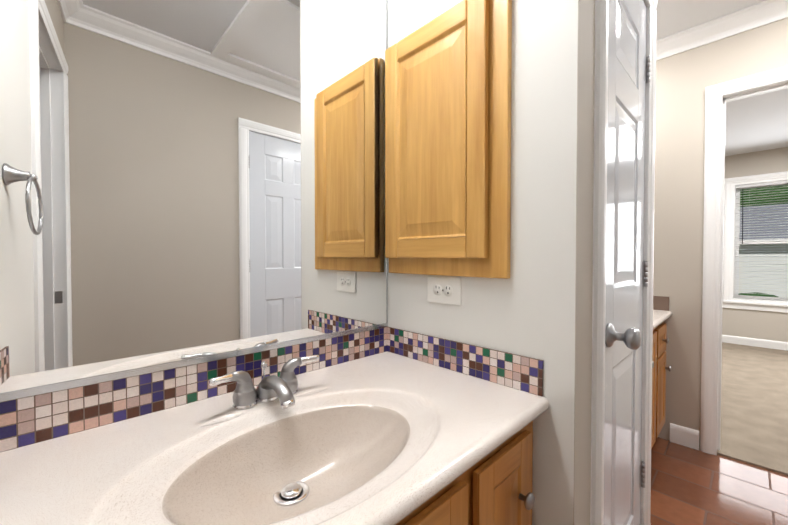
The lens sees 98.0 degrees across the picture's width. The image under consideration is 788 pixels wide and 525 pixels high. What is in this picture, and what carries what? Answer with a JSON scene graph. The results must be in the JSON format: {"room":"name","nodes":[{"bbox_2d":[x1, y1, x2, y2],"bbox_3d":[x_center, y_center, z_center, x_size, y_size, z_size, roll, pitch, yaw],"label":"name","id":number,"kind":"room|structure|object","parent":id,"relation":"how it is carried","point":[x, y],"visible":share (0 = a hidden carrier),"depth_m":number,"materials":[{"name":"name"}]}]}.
{"room":"bathroom","nodes":[
{"label":"bathroom","id":0,"kind":"room"},
{"bbox_2d":[388,0,577,524],"bbox_3d":[0.232,-0.105,1.022,0.115,2.440,0.617,-1,1,-44],"label":"wall","id":1,"kind":"structure","parent":0,"point":[527,308],"depth_m":0.82,"materials":[{"name":"paint"}]},
{"bbox_2d":[427,276,460,305],"bbox_3d":[0.148,0.083,1.023,0.008,0.080,0.124,-1,1,-44],"label":"electrical outlet plate","id":2,"kind":"object","parent":1,"relation":"attached to","point":[444,290],"visible":1,"depth_m":1.02,"materials":[{"name":"plastic"}]},
{"bbox_2d":[385,0,511,278],"bbox_3d":[0.131,-0.336,1.009,0.041,0.749,0.437,-1,1,-44],"label":"medicine cabinet","id":3,"kind":"object","parent":1,"relation":"attached to","point":[448,73],"visible":0.96,"depth_m":0.95,"materials":[{"name":"brown wood"}]},
{"bbox_2d":[573,0,594,524],"bbox_3d":[0.446,-0.101,0.800,0.115,2.440,0.002,-1,1,-44],"label":"door frame","id":4,"kind":"structure","parent":0,"point":[584,245],"depth_m":0.80,"materials":[{"name":"paint"}]},
{"bbox_2d":[650,437,787,524],"bbox_3d":[0.365,1.155,0.433,4.260,0.060,1.920,-1,1,-44],"label":"floor","id":5,"kind":"structure","parent":0,"point":[690,486],"depth_m":1.66,"materials":[{"name":"wood"}]},
{"bbox_2d":[396,421,534,524],"bbox_3d":[-0.162,0.739,0.684,0.937,0.764,0.569,-1,1,-44],"label":"vanity cabinet","id":6,"kind":"object","parent":5,"relation":"on","point":[493,487],"visible":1,"depth_m":0.67,"materials":[{"name":"brown wood"}]},
{"bbox_2d":[0,352,548,524],"bbox_3d":[-0.189,0.387,0.661,0.999,0.130,0.561,-1,1,-44],"label":"countertop","id":7,"kind":"structure","parent":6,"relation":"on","point":[386,438],"depth_m":0.64,"materials":[{"name":"stone"}]},
{"bbox_2d":[209,355,319,409],"bbox_3d":[-0.265,0.277,0.767,0.257,0.084,0.145,-1,1,-44],"label":"faucet","id":8,"kind":"object","parent":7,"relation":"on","point":[283,386],"visible":1,"depth_m":0.76,"materials":[{"name":"silver metal"}]},
{"bbox_2d":[0,327,543,451],"bbox_3d":[-0.192,0.278,0.667,0.996,0.086,0.548,-1,1,-44],"label":"tile backsplash","id":9,"kind":"structure","parent":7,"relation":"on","point":[29,420],"depth_m":0.81,"materials":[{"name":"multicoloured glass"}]},
{"bbox_2d":[651,322,671,448],"bbox_3d":[1.139,0.718,1.940,1.028,0.764,0.569,-1,1,-44],"label":"vanity cabinet","id":10,"kind":"object","parent":5,"relation":"on","point":[660,341],"visible":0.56,"depth_m":1.91,"materials":[{"name":"brown wood"}]},
{"bbox_2d":[653,310,671,328],"bbox_3d":[1.135,0.365,1.938,1.029,0.130,0.561,-1,1,-44],"label":"countertop","id":11,"kind":"structure","parent":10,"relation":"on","point":[660,317],"depth_m":1.94,"materials":[{"name":"stone"}]},
{"bbox_2d":[653,296,668,310],"bbox_3d":[1.129,0.257,1.942,1.034,0.086,0.548,-1,1,-44],"label":"backsplash","id":12,"kind":"structure","parent":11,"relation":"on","point":[660,302],"depth_m":2.13,"materials":[{"name":"brown tile"}]},
{"bbox_2d":[653,18,787,449],"bbox_3d":[1.849,-0.121,2.018,0.115,2.440,1.670,-1,1,-44],"label":"wall","id":13,"kind":"structure","parent":0,"point":[685,79],"depth_m":2.04,"materials":[{"name":"paint"}]},
{"bbox_2d":[650,423,698,524],"bbox_3d":[1.148,1.063,0.841,2.555,0.110,1.060,-1,1,-44],"label":"baseboard","id":14,"kind":"structure","parent":13,"relation":"attached to","point":[685,436],"depth_m":2.05,"materials":[{"name":"white paint"}]},
{"bbox_2d":[656,0,787,60],"bbox_3d":[1.813,-1.297,1.894,0.082,0.086,1.530,-1,1,-44],"label":"crown molding","id":15,"kind":"structure","parent":13,"relation":"attached to","point":[765,12],"depth_m":1.86,"materials":[{"name":"white paint"}]},
{"bbox_2d":[700,66,787,454],"bbox_3d":[2.152,0.051,1.708,0.156,2.105,0.900,-1,1,-44],"label":"door frame","id":16,"kind":"structure","parent":13,"relation":"attached to","point":[718,96],"depth_m":1.95,"materials":[{"name":"white paint"}]},
{"bbox_2d":[656,0,787,155],"bbox_3d":[1.822,-1.384,1.574,8.000,0.100,5.200,-1,1,-44],"label":"ceiling","id":17,"kind":"structure","parent":0,"point":[756,123],"depth_m":2.96,"materials":[{"name":"paint"}]},
{"bbox_2d":[717,342,787,475],"bbox_3d":[3.355,1.105,3.095,3.740,0.072,5.200,-1,1,-44],"label":"floor","id":18,"kind":"structure","parent":0,"point":[754,407],"depth_m":2.56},
{"bbox_2d":[722,155,787,341],"bbox_3d":[4.034,-0.169,4.876,0.140,2.440,3.550,-1,1,-44],"label":"wall","id":19,"kind":"structure","parent":0,"point":[765,325],"depth_m":4.30,"materials":[{"name":"paint"}]},
{"bbox_2d":[722,335,787,350],"bbox_3d":[4.551,1.006,4.248,0.014,0.110,5.000,-1,1,-44],"label":"baseboard","id":20,"kind":"structure","parent":19,"relation":"attached to","point":[772,344],"depth_m":4.27,"materials":[{"name":"white paint"}]},
{"bbox_2d":[722,171,787,312],"bbox_3d":[4.823,-0.243,4.024,0.185,1.685,1.410,-1,1,-44],"label":"window","id":21,"kind":"structure","parent":19,"relation":"in","point":[730,253],"depth_m":4.33,"materials":[{"name":"white paint"}]},
{"bbox_2d":[734,180,787,301],"bbox_3d":[4.811,-0.249,4.012,0.058,1.463,1.162,-1,1,-44],"label":"window shade","id":22,"kind":"object","parent":21,"relation":"attached to","point":[785,182],"visible":0.94,"depth_m":4.26,"materials":[{"name":"white plastic"}]},
{"bbox_2d":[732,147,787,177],"bbox_3d":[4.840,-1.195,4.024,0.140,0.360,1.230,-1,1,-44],"label":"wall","id":23,"kind":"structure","parent":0,"point":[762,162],"depth_m":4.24,"materials":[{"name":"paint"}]},
{"bbox_3d":[-0.533,-0.101,0.796,1.300,2.440,0.120,-1,1,-44],"label":"wall","id":24,"kind":"structure","parent":0,"visible":0},
{"bbox_2d":[0,0,387,401],"bbox_3d":[-0.382,-0.455,0.846,0.995,1.373,0.009,-1,1,-44],"label":"mirror","id":25,"kind":"object","parent":24,"relation":"attached to","point":[186,182],"visible":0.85,"depth_m":0.76,"materials":[{"name":"clear glass"}]},
{"bbox_3d":[0.675,-1.136,1.074,0.620,0.380,0.100,-1,1,-44],"label":"wall","id":26,"kind":"structure","parent":0,"visible":0},
{"bbox_2d":[590,0,657,524],"bbox_3d":[0.702,0.059,1.107,0.675,2.110,0.119,-1,1,-44],"label":"door frame","id":27,"kind":"structure","parent":26,"relation":"attached to","point":[599,253],"depth_m":0.85,"materials":[{"name":"white paint"}]},
{"bbox_2d":[603,0,649,524],"bbox_3d":[0.754,0.091,1.071,0.525,2.022,0.104,-1,1,-44],"label":"door","id":28,"kind":"structure","parent":26,"relation":"in","point":[626,265],"depth_m":1.07,"materials":[{"name":"paint"}]}
]}

